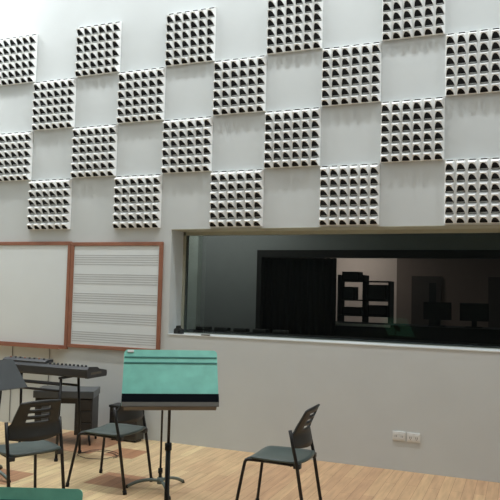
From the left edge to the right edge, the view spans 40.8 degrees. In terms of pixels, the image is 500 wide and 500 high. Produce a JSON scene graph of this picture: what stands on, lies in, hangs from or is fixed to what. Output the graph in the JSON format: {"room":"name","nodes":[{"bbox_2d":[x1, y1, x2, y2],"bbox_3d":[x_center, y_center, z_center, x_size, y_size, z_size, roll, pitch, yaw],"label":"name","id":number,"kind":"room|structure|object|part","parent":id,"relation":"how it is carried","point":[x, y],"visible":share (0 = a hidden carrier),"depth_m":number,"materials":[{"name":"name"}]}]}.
{"room":"studio","nodes":[
{"label":"studio","id":0,"kind":"room"},
{"bbox_2d":[0,0,499,482],"bbox_3d":[0.052,-1.633,7.241,11.200,7.600,0.360,0,-4,22],"label":"wall","id":1,"kind":"structure","parent":0,"point":[364,394],"depth_m":6.84,"materials":[{"name":"white paint"}]},
{"bbox_2d":[9,346,12,420],"bbox_3d":[-2.841,1.573,7.984,0.014,0.910,0.009,0,-4,22],"label":"cable","id":2,"kind":"object","parent":1,"relation":"attached to","point":[12,346],"visible":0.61,"depth_m":7.97,"materials":[{"name":"black rubber"}]},
{"bbox_2d":[0,131,32,181],"bbox_3d":[-2.914,-1.140,8.178,0.596,0.596,0.078,0,-4,22],"label":"acoustic panel","id":3,"kind":"object","parent":1,"relation":"attached to","point":[16,148],"visible":1,"depth_m":8.14,"materials":[{"name":"white plastic"}]},
{"bbox_2d":[0,34,37,85],"bbox_3d":[-2.884,-2.337,8.252,0.596,0.596,0.078,0,-4,22],"label":"acoustic panel","id":4,"kind":"object","parent":1,"relation":"attached to","point":[18,55],"visible":1,"depth_m":8.23,"materials":[{"name":"white plastic"}]},
{"bbox_2d":[0,241,70,348],"bbox_3d":[-3.221,0.517,8.170,2.435,1.238,0.100,0,-4,22],"label":"whiteboard","id":5,"kind":"object","parent":1,"relation":"attached to","point":[34,276],"visible":1,"depth_m":7.92,"materials":[{"name":"ceramic"}]},
{"bbox_2d":[0,343,61,348],"bbox_3d":[-3.131,1.119,8.074,2.075,0.030,0.070,0,-4,22],"label":"tray","id":6,"kind":"object","parent":5,"relation":"on","point":[33,345],"depth_m":7.80,"materials":[{"name":"brown wood"}]},
{"bbox_3d":[-3.223,1.116,8.165,2.435,0.042,0.030,0,-4,22],"label":"frame rail","id":7,"kind":"part","parent":5,"relation":"part of","materials":[{"name":"brown wood"}]},
{"bbox_3d":[-3.193,-0.077,8.240,2.435,0.042,0.030,0,-4,22],"label":"frame rail","id":8,"kind":"part","parent":5,"relation":"part of","materials":[{"name":"brown wood"}]},
{"bbox_2d":[27,178,71,229],"bbox_3d":[-2.373,-0.541,7.914,0.596,0.596,0.078,0,-4,22],"label":"acoustic panel","id":9,"kind":"object","parent":1,"relation":"attached to","point":[49,201],"visible":1,"depth_m":7.91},
{"bbox_2d":[31,77,76,130],"bbox_3d":[-2.343,-1.738,7.988,0.596,0.596,0.078,0,-4,22],"label":"acoustic panel","id":10,"kind":"object","parent":1,"relation":"attached to","point":[54,102],"visible":1,"depth_m":7.98,"materials":[{"name":"white plastic"}]},
{"bbox_2d":[70,124,117,177],"bbox_3d":[-1.803,-1.140,7.724,0.596,0.596,0.078,0,-4,22],"label":"acoustic panel","id":11,"kind":"object","parent":1,"relation":"attached to","point":[94,149],"visible":1,"depth_m":7.72,"materials":[{"name":"white plastic"}]},
{"bbox_2d":[75,21,121,76],"bbox_3d":[-1.773,-2.337,7.799,0.596,0.596,0.078,0,-4,22],"label":"acoustic panel","id":12,"kind":"object","parent":1,"relation":"attached to","point":[98,48],"visible":1,"depth_m":7.79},
{"bbox_2d":[67,242,163,350],"bbox_3d":[-1.518,0.512,7.514,1.205,1.205,0.030,0,-4,22],"label":"board","id":13,"kind":"object","parent":1,"relation":"attached to","point":[115,289],"visible":0.98,"depth_m":7.50,"materials":[{"name":"ceramic"}]},
{"bbox_3d":[-1.532,1.092,7.478,1.205,0.042,0.030,0,-4,22],"label":"frame rail","id":14,"kind":"part","parent":13,"relation":"part of","materials":[{"name":"brown wood"}]},
{"bbox_3d":[-1.503,-0.068,7.550,1.205,0.042,0.030,0,-4,22],"label":"frame rail","id":15,"kind":"part","parent":13,"relation":"part of","materials":[{"name":"brown wood"}]},
{"bbox_2d":[112,174,161,228],"bbox_3d":[-1.262,-0.542,7.460,0.596,0.596,0.078,0,-4,22],"label":"acoustic panel","id":16,"kind":"object","parent":1,"relation":"attached to","point":[137,198],"visible":1,"depth_m":7.46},
{"bbox_2d":[116,67,165,123],"bbox_3d":[-1.232,-1.739,7.535,0.596,0.596,0.078,0,-4,22],"label":"acoustic panel","id":17,"kind":"object","parent":1,"relation":"attached to","point":[141,93],"visible":1,"depth_m":7.53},
{"bbox_2d":[161,116,212,173],"bbox_3d":[-0.692,-1.141,7.271,0.596,0.596,0.078,0,-4,22],"label":"acoustic panel","id":18,"kind":"object","parent":1,"relation":"attached to","point":[187,142],"visible":1,"depth_m":7.27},
{"bbox_2d":[165,7,215,66],"bbox_3d":[-0.661,-2.338,7.346,0.596,0.596,0.078,0,-4,22],"label":"acoustic panel","id":19,"kind":"object","parent":1,"relation":"attached to","point":[190,35],"visible":1,"depth_m":7.34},
{"bbox_2d":[209,169,263,226],"bbox_3d":[-0.151,-0.542,7.008,0.596,0.596,0.078,0,-4,22],"label":"acoustic panel","id":20,"kind":"object","parent":1,"relation":"attached to","point":[236,196],"visible":1,"depth_m":7.00,"materials":[{"name":"white plastic"}]},
{"bbox_2d":[212,55,266,115],"bbox_3d":[-0.121,-1.739,7.082,0.596,0.596,0.078,0,-4,22],"label":"acoustic panel","id":21,"kind":"object","parent":1,"relation":"attached to","point":[239,84],"visible":1,"depth_m":7.08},
{"bbox_2d":[264,107,320,168],"bbox_3d":[0.420,-1.141,6.818,0.596,0.596,0.078,0,-4,22],"label":"acoustic panel","id":22,"kind":"object","parent":1,"relation":"attached to","point":[292,136],"visible":1,"depth_m":6.82,"materials":[{"name":"white plastic"}]},
{"bbox_2d":[266,0,322,54],"bbox_3d":[0.450,-2.338,6.893,0.596,0.596,0.078,0,-4,22],"label":"acoustic panel","id":23,"kind":"object","parent":1,"relation":"attached to","point":[293,25],"visible":1,"depth_m":6.89,"materials":[{"name":"white plastic"}]},
{"bbox_2d":[168,333,499,351],"bbox_3d":[1.794,0.915,6.299,5.665,0.010,0.286,0,-4,22],"label":"trim","id":24,"kind":"structure","parent":1,"relation":"attached to","point":[185,334],"depth_m":6.59,"materials":[{"name":"paint"}]},
{"bbox_2d":[174,325,183,333],"bbox_3d":[-0.771,0.862,7.273,0.090,0.088,0.075,0,-4,22],"label":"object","id":25,"kind":"object","parent":24,"relation":"on","point":[178,330],"visible":1,"depth_m":7.25,"materials":[{"name":"black plastic"}]},
{"bbox_2d":[171,225,499,231],"bbox_3d":[1.822,-0.216,6.371,5.665,0.006,0.284,0,-4,22],"label":"trim","id":26,"kind":"structure","parent":1,"relation":"attached to","point":[436,226],"depth_m":6.70,"materials":[{"name":"paint"}]},
{"bbox_2d":[181,228,499,348],"bbox_3d":[1.871,0.362,6.490,5.665,1.141,0.050,0,-4,22],"label":"window","id":27,"kind":"structure","parent":1,"relation":"in","point":[490,230],"depth_m":7.08,"materials":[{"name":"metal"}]},
{"bbox_2d":[319,163,379,225],"bbox_3d":[0.960,-0.542,6.554,0.596,0.596,0.078,0,-4,22],"label":"acoustic panel","id":28,"kind":"object","parent":1,"relation":"attached to","point":[349,194],"visible":1,"depth_m":6.55,"materials":[{"name":"white plastic"}]},
{"bbox_2d":[321,41,381,106],"bbox_3d":[0.990,-1.740,6.629,0.596,0.596,0.078,0,-4,22],"label":"acoustic panel","id":29,"kind":"object","parent":1,"relation":"attached to","point":[351,74],"visible":1,"depth_m":6.63,"materials":[{"name":"white plastic"}]},
{"bbox_2d":[392,431,405,440],"bbox_3d":[1.386,1.731,6.250,0.120,0.084,0.014,0,-4,22],"label":"power socket","id":30,"kind":"object","parent":1,"relation":"attached to","point":[396,435],"visible":1,"depth_m":6.25,"materials":[{"name":"white plastic"}]},
{"bbox_2d":[380,97,444,162],"bbox_3d":[1.531,-1.141,6.365,0.596,0.596,0.078,0,-4,22],"label":"acoustic panel","id":31,"kind":"object","parent":1,"relation":"attached to","point":[411,129],"visible":1,"depth_m":6.37,"materials":[{"name":"white plastic"}]},
{"bbox_2d":[382,0,444,40],"bbox_3d":[1.561,-2.339,6.440,0.596,0.596,0.078,0,-4,22],"label":"acoustic panel","id":32,"kind":"object","parent":1,"relation":"attached to","point":[401,19],"visible":1,"depth_m":6.44,"materials":[{"name":"white plastic"}]},
{"bbox_2d":[407,433,419,442],"bbox_3d":[1.510,1.733,6.199,0.120,0.084,0.014,0,-4,22],"label":"power socket","id":33,"kind":"object","parent":1,"relation":"attached to","point":[411,437],"visible":1,"depth_m":6.20,"materials":[{"name":"white plastic"}]},
{"bbox_2d":[444,157,499,223],"bbox_3d":[2.071,-0.543,6.101,0.596,0.596,0.078,0,-4,22],"label":"acoustic panel","id":34,"kind":"object","parent":1,"relation":"attached to","point":[471,186],"visible":1,"depth_m":6.12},
{"bbox_2d":[445,27,499,95],"bbox_3d":[2.102,-1.740,6.176,0.596,0.596,0.078,0,-4,22],"label":"acoustic panel","id":35,"kind":"object","parent":1,"relation":"attached to","point":[472,58],"visible":1,"depth_m":6.20,"materials":[{"name":"white plastic"}]},
{"bbox_2d":[0,422,499,499],"bbox_3d":[-1.993,1.761,2.221,11.200,0.100,10.000,0,-4,22],"label":"floor","id":36,"kind":"structure","parent":0,"point":[208,473],"depth_m":5.88,"materials":[{"name":"brown wood"}]},
{"bbox_2d":[0,359,27,481],"bbox_3d":[-2.150,1.441,5.684,0.443,0.976,0.507,-1,-4,32],"label":"music stand","id":37,"kind":"object","parent":36,"relation":"on","point":[10,376],"visible":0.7,"depth_m":5.83,"materials":[{"name":"metal"}]},
{"bbox_2d":[0,399,64,488],"bbox_3d":[-1.658,1.479,4.921,0.500,0.820,0.561,5,-5,-43],"label":"chair","id":38,"kind":"object","parent":36,"relation":"on","point":[31,436],"visible":0.98,"depth_m":4.79,"materials":[{"name":"black plastic"}]},
{"bbox_3d":[-1.670,1.528,4.632,0.027,0.655,0.151,5,-5,-43],"label":"leg","id":39,"kind":"part","parent":38,"relation":"part of","materials":[{"name":"black metal"}]},
{"bbox_3d":[-1.647,1.464,4.910,0.390,0.025,0.336,5,-5,-43],"label":"seat frame","id":40,"kind":"part","parent":38,"relation":"part of","materials":[{"name":"black metal"}]},
{"bbox_3d":[-1.662,1.467,4.926,0.416,0.070,0.472,5,-5,-43],"label":"seat","id":41,"kind":"part","parent":38,"relation":"part of","materials":[{"name":"fabric"}]},
{"bbox_3d":[-1.512,1.211,4.790,0.398,0.294,0.130,5,-5,-43],"label":"backrest","id":42,"kind":"part","parent":38,"relation":"part of","materials":[{"name":"black plastic"}]},
{"bbox_3d":[-1.635,1.677,5.157,0.048,0.426,0.244,3,-4,-27],"label":"leg","id":43,"kind":"part","parent":38,"relation":"part of","materials":[{"name":"black metal"}]},
{"bbox_3d":[-1.374,1.553,4.912,0.027,0.655,0.151,5,-5,-43],"label":"leg","id":44,"kind":"part","parent":38,"relation":"part of","materials":[{"name":"black metal"}]},
{"bbox_2d":[0,373,81,461],"bbox_3d":[-2.072,1.594,6.584,0.776,0.772,0.396,0,-4,22],"label":"keyboard stand","id":45,"kind":"object","parent":36,"relation":"on","point":[59,383],"visible":0.51,"depth_m":6.50,"materials":[{"name":"metal"}]},
{"bbox_3d":[-2.345,1.610,6.868,0.025,0.740,0.071,2,-4,-4],"label":"post","id":46,"kind":"part","parent":45,"relation":"part of","materials":[{"name":"black metal"}]},
{"bbox_3d":[-1.797,1.589,6.305,0.025,0.740,0.080,1,-4,0],"label":"post","id":47,"kind":"part","parent":45,"relation":"part of","materials":[{"name":"black metal"}]},
{"bbox_2d":[14,361,106,378],"bbox_3d":[-2.086,1.148,6.631,1.386,0.120,0.320,0,-4,22],"label":"keyboard","id":48,"kind":"object","parent":45,"relation":"on","point":[53,369],"visible":0.89,"depth_m":6.38,"materials":[{"name":"black plastic"}]},
{"bbox_2d":[3,356,52,363],"bbox_3d":[-2.184,1.075,6.603,0.520,0.042,0.120,0,-4,22],"label":"module","id":49,"kind":"object","parent":48,"relation":"on","point":[14,358],"visible":0.99,"depth_m":6.55,"materials":[{"name":"black plastic"}]},
{"bbox_3d":[-1.679,1.610,6.596,0.070,0.740,0.026,5,-5,-41],"label":"post","id":50,"kind":"part","parent":45,"relation":"part of","materials":[{"name":"black metal"}]},
{"bbox_2d":[0,487,82,499],"bbox_3d":[-0.902,1.329,2.461,0.525,0.861,0.442,1,-4,13],"label":"music stand","id":51,"kind":"object","parent":36,"relation":"on","point":[6,493],"visible":1,"depth_m":2.55,"materials":[{"name":"teal metal"}]},
{"bbox_2d":[33,385,99,445],"bbox_3d":[-1.938,1.743,7.100,0.620,0.553,0.382,2,-4,-2],"label":"desk","id":52,"kind":"object","parent":36,"relation":"on","point":[89,395],"visible":0.74,"depth_m":6.93,"materials":[{"name":"laminate"}]},
{"bbox_3d":[-1.722,1.719,6.933,0.160,0.105,0.012,2,-4,-2],"label":"drawer","id":53,"kind":"part","parent":52,"relation":"part of","materials":[{"name":"black wood"}]},
{"bbox_3d":[-1.725,1.838,6.925,0.160,0.105,0.012,2,-4,-2],"label":"drawer","id":54,"kind":"part","parent":52,"relation":"part of","materials":[{"name":"black wood"}]},
{"bbox_3d":[-1.719,1.599,6.940,0.160,0.105,0.012,2,-4,-2],"label":"drawer","id":55,"kind":"part","parent":52,"relation":"part of","materials":[{"name":"black wood"}]},
{"bbox_2d":[77,449,118,458],"bbox_3d":[-1.463,1.982,6.510,0.396,0.014,0.343,0,-4,22],"label":"cable","id":56,"kind":"object","parent":36,"relation":"on","point":[94,449],"visible":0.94,"depth_m":6.56,"materials":[{"name":"black rubber"}]},
{"bbox_2d":[65,404,152,494],"bbox_3d":[-1.144,1.535,5.610,0.561,0.820,0.500,0,-4,22],"label":"chair","id":57,"kind":"object","parent":36,"relation":"on","point":[117,430],"visible":0.9,"depth_m":5.49,"materials":[{"name":"black plastic"}]},
{"bbox_3d":[-1.370,1.704,5.483,0.244,0.426,0.048,1,-4,6],"label":"leg","id":58,"kind":"part","parent":57,"relation":"part of","materials":[{"name":"black metal"}]},
{"bbox_3d":[-1.226,1.729,5.835,0.244,0.426,0.048,-1,-5,38],"label":"leg","id":59,"kind":"part","parent":57,"relation":"part of","materials":[{"name":"black metal"}]},
{"bbox_3d":[-1.129,1.520,5.605,0.336,0.025,0.390,0,-4,22],"label":"seat frame","id":60,"kind":"part","parent":57,"relation":"part of","materials":[{"name":"black metal"}]},
{"bbox_3d":[-1.150,1.523,5.613,0.472,0.070,0.416,0,-4,22],"label":"seat","id":61,"kind":"part","parent":57,"relation":"part of","materials":[{"name":"fabric"}]},
{"bbox_3d":[-1.038,1.589,5.342,0.151,0.655,0.027,0,-4,22],"label":"leg","id":62,"kind":"part","parent":57,"relation":"part of","materials":[{"name":"black metal"}]},
{"bbox_3d":[-0.950,1.272,5.550,0.130,0.294,0.398,0,-4,22],"label":"backrest","id":63,"kind":"part","parent":57,"relation":"part of","materials":[{"name":"black plastic"}]},
{"bbox_3d":[-0.884,1.616,5.719,0.151,0.655,0.027,0,-4,22],"label":"leg","id":64,"kind":"part","parent":57,"relation":"part of","materials":[{"name":"black metal"}]},
{"bbox_2d":[109,402,144,442],"bbox_3d":[-1.325,1.853,7.224,0.356,0.372,0.176,0,-4,22],"label":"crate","id":65,"kind":"object","parent":36,"relation":"on","point":[135,437],"visible":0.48,"depth_m":7.16,"materials":[{"name":"black plastic"}]},
{"bbox_3d":[-1.321,1.681,7.235,0.356,0.027,0.176,0,-4,22],"label":"lid","id":66,"kind":"part","parent":65,"relation":"part of","materials":[{"name":"black plastic"}]},
{"bbox_2d":[126,410,184,499],"bbox_3d":[-0.692,1.432,5.412,0.507,1.033,0.442,3,-4,-23],"label":"music stand","id":67,"kind":"object","parent":36,"relation":"on","point":[160,480],"visible":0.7,"depth_m":5.46,"materials":[{"name":"black metal"}]},
{"bbox_3d":[-0.876,1.895,5.465,0.266,0.088,0.026,1,-4,7],"label":"leg","id":68,"kind":"part","parent":67,"relation":"part of","materials":[{"name":"grey metal"}]},
{"bbox_3d":[-0.641,1.907,5.564,0.026,0.087,0.266,-1,-4,37],"label":"leg","id":69,"kind":"part","parent":67,"relation":"part of","materials":[{"name":"grey metal"}]},
{"bbox_2d":[121,349,218,499],"bbox_3d":[-0.434,1.192,3.555,0.510,1.294,0.449,2,-4,-8],"label":"music stand","id":70,"kind":"object","parent":36,"relation":"on","point":[169,380],"visible":1,"depth_m":3.60,"materials":[{"name":"teal metal"}]},
{"bbox_2d":[235,404,321,499],"bbox_3d":[0.223,1.524,4.891,0.561,0.820,0.500,0,-4,22],"label":"chair","id":71,"kind":"object","parent":36,"relation":"on","point":[293,456],"visible":1,"depth_m":4.78,"materials":[{"name":"plastic"}]},
{"bbox_3d":[-0.005,1.692,4.753,0.234,0.426,0.086,0,-4,22],"label":"leg","id":72,"kind":"part","parent":71,"relation":"part of","materials":[{"name":"black metal"}]},
{"bbox_3d":[0.141,1.719,5.117,0.244,0.426,0.048,-1,-5,38],"label":"leg","id":73,"kind":"part","parent":71,"relation":"part of","materials":[{"name":"black metal"}]},
{"bbox_3d":[0.237,1.510,4.886,0.336,0.025,0.390,0,-4,22],"label":"seat frame","id":74,"kind":"part","parent":71,"relation":"part of","materials":[{"name":"black metal"}]},
{"bbox_3d":[0.217,1.512,4.894,0.472,0.070,0.416,0,-4,22],"label":"seat","id":75,"kind":"part","parent":71,"relation":"part of","materials":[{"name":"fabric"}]},
{"bbox_3d":[0.329,1.578,4.623,0.151,0.655,0.027,0,-4,22],"label":"leg","id":76,"kind":"part","parent":71,"relation":"part of","materials":[{"name":"black metal"}]},
{"bbox_3d":[0.417,1.262,4.831,0.130,0.294,0.398,0,-4,22],"label":"backrest","id":77,"kind":"part","parent":71,"relation":"part of","materials":[{"name":"black plastic"}]},
{"bbox_3d":[0.482,1.605,5.000,0.151,0.655,0.027,0,-4,22],"label":"leg","id":78,"kind":"part","parent":71,"relation":"part of","materials":[{"name":"black metal"}]},
{"bbox_2d":[200,233,499,331],"bbox_3d":[0.976,0.654,8.181,12.200,3.000,0.100,0,-4,22],"label":"wall","id":79,"kind":"structure","parent":0,"point":[229,263],"depth_m":8.54,"materials":[{"name":"grey paint"}]},
{"bbox_2d":[186,236,202,329],"bbox_3d":[-0.885,0.647,8.821,0.470,3.000,0.120,0,-4,22],"label":"trim","id":80,"kind":"structure","parent":79,"relation":"attached to","point":[195,242],"depth_m":8.72,"materials":[{"name":"grey paint"}]},
{"bbox_2d":[263,258,336,335],"bbox_3d":[0.593,1.116,8.307,0.944,2.035,0.056,0,-4,22],"label":"curtain","id":81,"kind":"object","parent":79,"relation":"hanging from","point":[299,294],"visible":0.34,"depth_m":8.33,"materials":[{"name":"black fabric"}]},
{"bbox_2d":[255,250,499,328],"bbox_3d":[3.352,1.077,7.176,7.040,2.150,0.150,0,-4,22],"label":"trim","id":82,"kind":"structure","parent":79,"relation":"attached to","point":[261,254],"depth_m":8.04,"materials":[{"name":"black"}]},
{"bbox_2d":[336,258,499,326],"bbox_3d":[3.423,1.141,14.183,12.200,3.100,0.100,0,-4,22],"label":"wall","id":83,"kind":"structure","parent":0,"point":[462,280],"depth_m":14.12,"materials":[{"name":"brown paint"}]},
{"bbox_2d":[411,276,440,324],"bbox_3d":[3.651,1.563,13.946,0.600,2.040,0.110,0,-4,22],"label":"door","id":84,"kind":"structure","parent":83,"relation":"in","point":[424,288],"depth_m":14.01,"materials":[{"name":"grey metal"}]},
{"bbox_3d":[3.782,1.134,13.926,0.140,0.900,0.006,0,-4,22],"label":"glass","id":85,"kind":"part","parent":84,"relation":"part of","materials":[{"name":"glass"}]},
{"bbox_2d":[488,277,499,327],"bbox_3d":[5.141,1.562,13.338,0.780,2.040,0.110,0,-4,22],"label":"door","id":86,"kind":"structure","parent":83,"relation":"in","point":[493,282],"depth_m":13.48,"materials":[{"name":"grey metal"}]},
{"bbox_3d":[1.928,2.377,10.514,12.200,0.100,7.640,0,-4,22],"label":"floor","id":87,"kind":"structure","parent":0,"visible":0},
{"bbox_2d":[186,326,499,347],"bbox_3d":[1.534,1.541,7.429,5.200,1.165,0.550,0,-4,22],"label":"mixing console","id":88,"kind":"object","parent":87,"relation":"on","point":[199,329],"visible":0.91,"depth_m":7.92,"materials":[{"name":"black plastic"}]},
{"bbox_2d":[196,326,211,329],"bbox_3d":[-0.588,0.997,8.556,0.180,0.045,0.120,0,-4,22],"label":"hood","id":89,"kind":"object","parent":88,"relation":"attached to","point":[197,327],"depth_m":8.51,"materials":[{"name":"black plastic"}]},
{"bbox_2d":[214,327,230,330],"bbox_3d":[-0.348,0.997,8.457,0.180,0.045,0.120,0,-4,22],"label":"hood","id":90,"kind":"object","parent":88,"relation":"attached to","point":[215,328],"depth_m":8.41,"materials":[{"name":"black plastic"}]},
{"bbox_2d":[233,328,249,331],"bbox_3d":[-0.107,0.996,8.359,0.180,0.045,0.120,0,-4,22],"label":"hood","id":91,"kind":"object","parent":88,"relation":"attached to","point":[234,329],"depth_m":8.31,"materials":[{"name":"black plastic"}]},
{"bbox_2d":[253,329,268,332],"bbox_3d":[0.134,0.996,8.261,0.180,0.045,0.120,0,-4,22],"label":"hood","id":92,"kind":"object","parent":88,"relation":"attached to","point":[254,330],"depth_m":8.21,"materials":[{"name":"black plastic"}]},
{"bbox_2d":[272,330,288,333],"bbox_3d":[0.375,0.996,8.163,0.180,0.045,0.120,0,-4,22],"label":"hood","id":93,"kind":"object","parent":88,"relation":"attached to","point":[274,331],"depth_m":8.11,"materials":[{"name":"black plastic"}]},
{"bbox_2d":[337,275,393,322],"bbox_3d":[1.822,1.364,10.626,0.830,1.930,0.350,0,-4,22],"label":"equipment rack","id":94,"kind":"object","parent":87,"relation":"on","point":[341,283],"visible":0.37,"depth_m":10.58,"materials":[{"name":"black metal"}]},
{"bbox_2d":[342,287,357,299],"bbox_3d":[1.607,0.691,10.762,0.200,0.200,0.270,0,-4,22],"label":"equipment box","id":95,"kind":"object","parent":94,"relation":"on","point":[347,292],"visible":0.98,"depth_m":10.65,"materials":[{"name":"black plastic"}]},
{"bbox_3d":[1.558,0.682,10.642,0.160,0.160,0.010,0,-4,22],"label":"plate","id":96,"kind":"part","parent":95,"relation":"part of","materials":[{"name":"black plastic"}]},
{"bbox_2d":[342,307,361,314],"bbox_3d":[1.646,0.970,10.726,0.300,0.120,0.270,0,-4,22],"label":"equipment box","id":97,"kind":"object","parent":94,"relation":"on","point":[345,310],"visible":0.9,"depth_m":10.61,"materials":[{"name":"black plastic"}]},
{"bbox_3d":[1.597,0.962,10.606,0.260,0.080,0.010,0,-4,22],"label":"plate","id":98,"kind":"part","parent":97,"relation":"part of","materials":[{"name":"black plastic"}]},
{"bbox_2d":[342,272,362,280],"bbox_3d":[1.641,0.421,10.768,0.280,0.140,0.270,0,-4,22],"label":"equipment box","id":99,"kind":"object","parent":94,"relation":"on","point":[358,276],"visible":0.92,"depth_m":10.65,"materials":[{"name":"black plastic"}]},
{"bbox_3d":[1.593,0.413,10.648,0.240,0.100,0.010,0,-4,22],"label":"plate","id":100,"kind":"part","parent":99,"relation":"part of","materials":[{"name":"black plastic"}]},
{"bbox_2d":[367,285,387,299],"bbox_3d":[2.024,0.671,10.594,0.300,0.240,0.270,0,-4,22],"label":"equipment box","id":101,"kind":"object","parent":94,"relation":"on","point":[374,292],"visible":0.87,"depth_m":10.47,"materials":[{"name":"black plastic"}]},
{"bbox_2d":[368,305,387,315],"bbox_3d":[2.026,0.950,10.572,0.300,0.160,0.270,0,-4,22],"label":"equipment box","id":102,"kind":"object","parent":94,"relation":"on","point":[375,310],"visible":0.89,"depth_m":10.45,"materials":[{"name":"black plastic"}]},
{"bbox_3d":[1.978,0.942,10.452,0.260,0.120,0.010,0,-4,22],"label":"plate","id":103,"kind":"part","parent":102,"relation":"part of","materials":[{"name":"black plastic"}]},
{"bbox_2d":[335,321,499,343],"bbox_3d":[2.157,1.575,8.428,2.600,1.252,0.630,0,-4,22],"label":"console desk","id":104,"kind":"object","parent":87,"relation":"on","point":[486,335],"visible":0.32,"depth_m":8.26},
{"bbox_2d":[336,321,499,331],"bbox_3d":[2.178,0.969,8.480,2.600,0.030,0.600,0,-4,22],"label":"countertop","id":105,"kind":"structure","parent":104,"relation":"on","point":[392,325],"depth_m":8.22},
{"bbox_2d":[423,302,451,326],"bbox_3d":[2.349,0.804,8.422,0.340,0.300,0.140,0,-4,22],"label":"monitor","id":106,"kind":"object","parent":104,"relation":"on","point":[437,311],"visible":0.99,"depth_m":8.40,"materials":[{"name":"black plastic"}]},
{"bbox_2d":[460,303,488,327],"bbox_3d":[2.756,0.804,8.256,0.340,0.300,0.140,0,-4,22],"label":"monitor","id":107,"kind":"object","parent":104,"relation":"on","point":[474,312],"visible":1,"depth_m":8.24,"materials":[{"name":"black plastic"}]}
]}

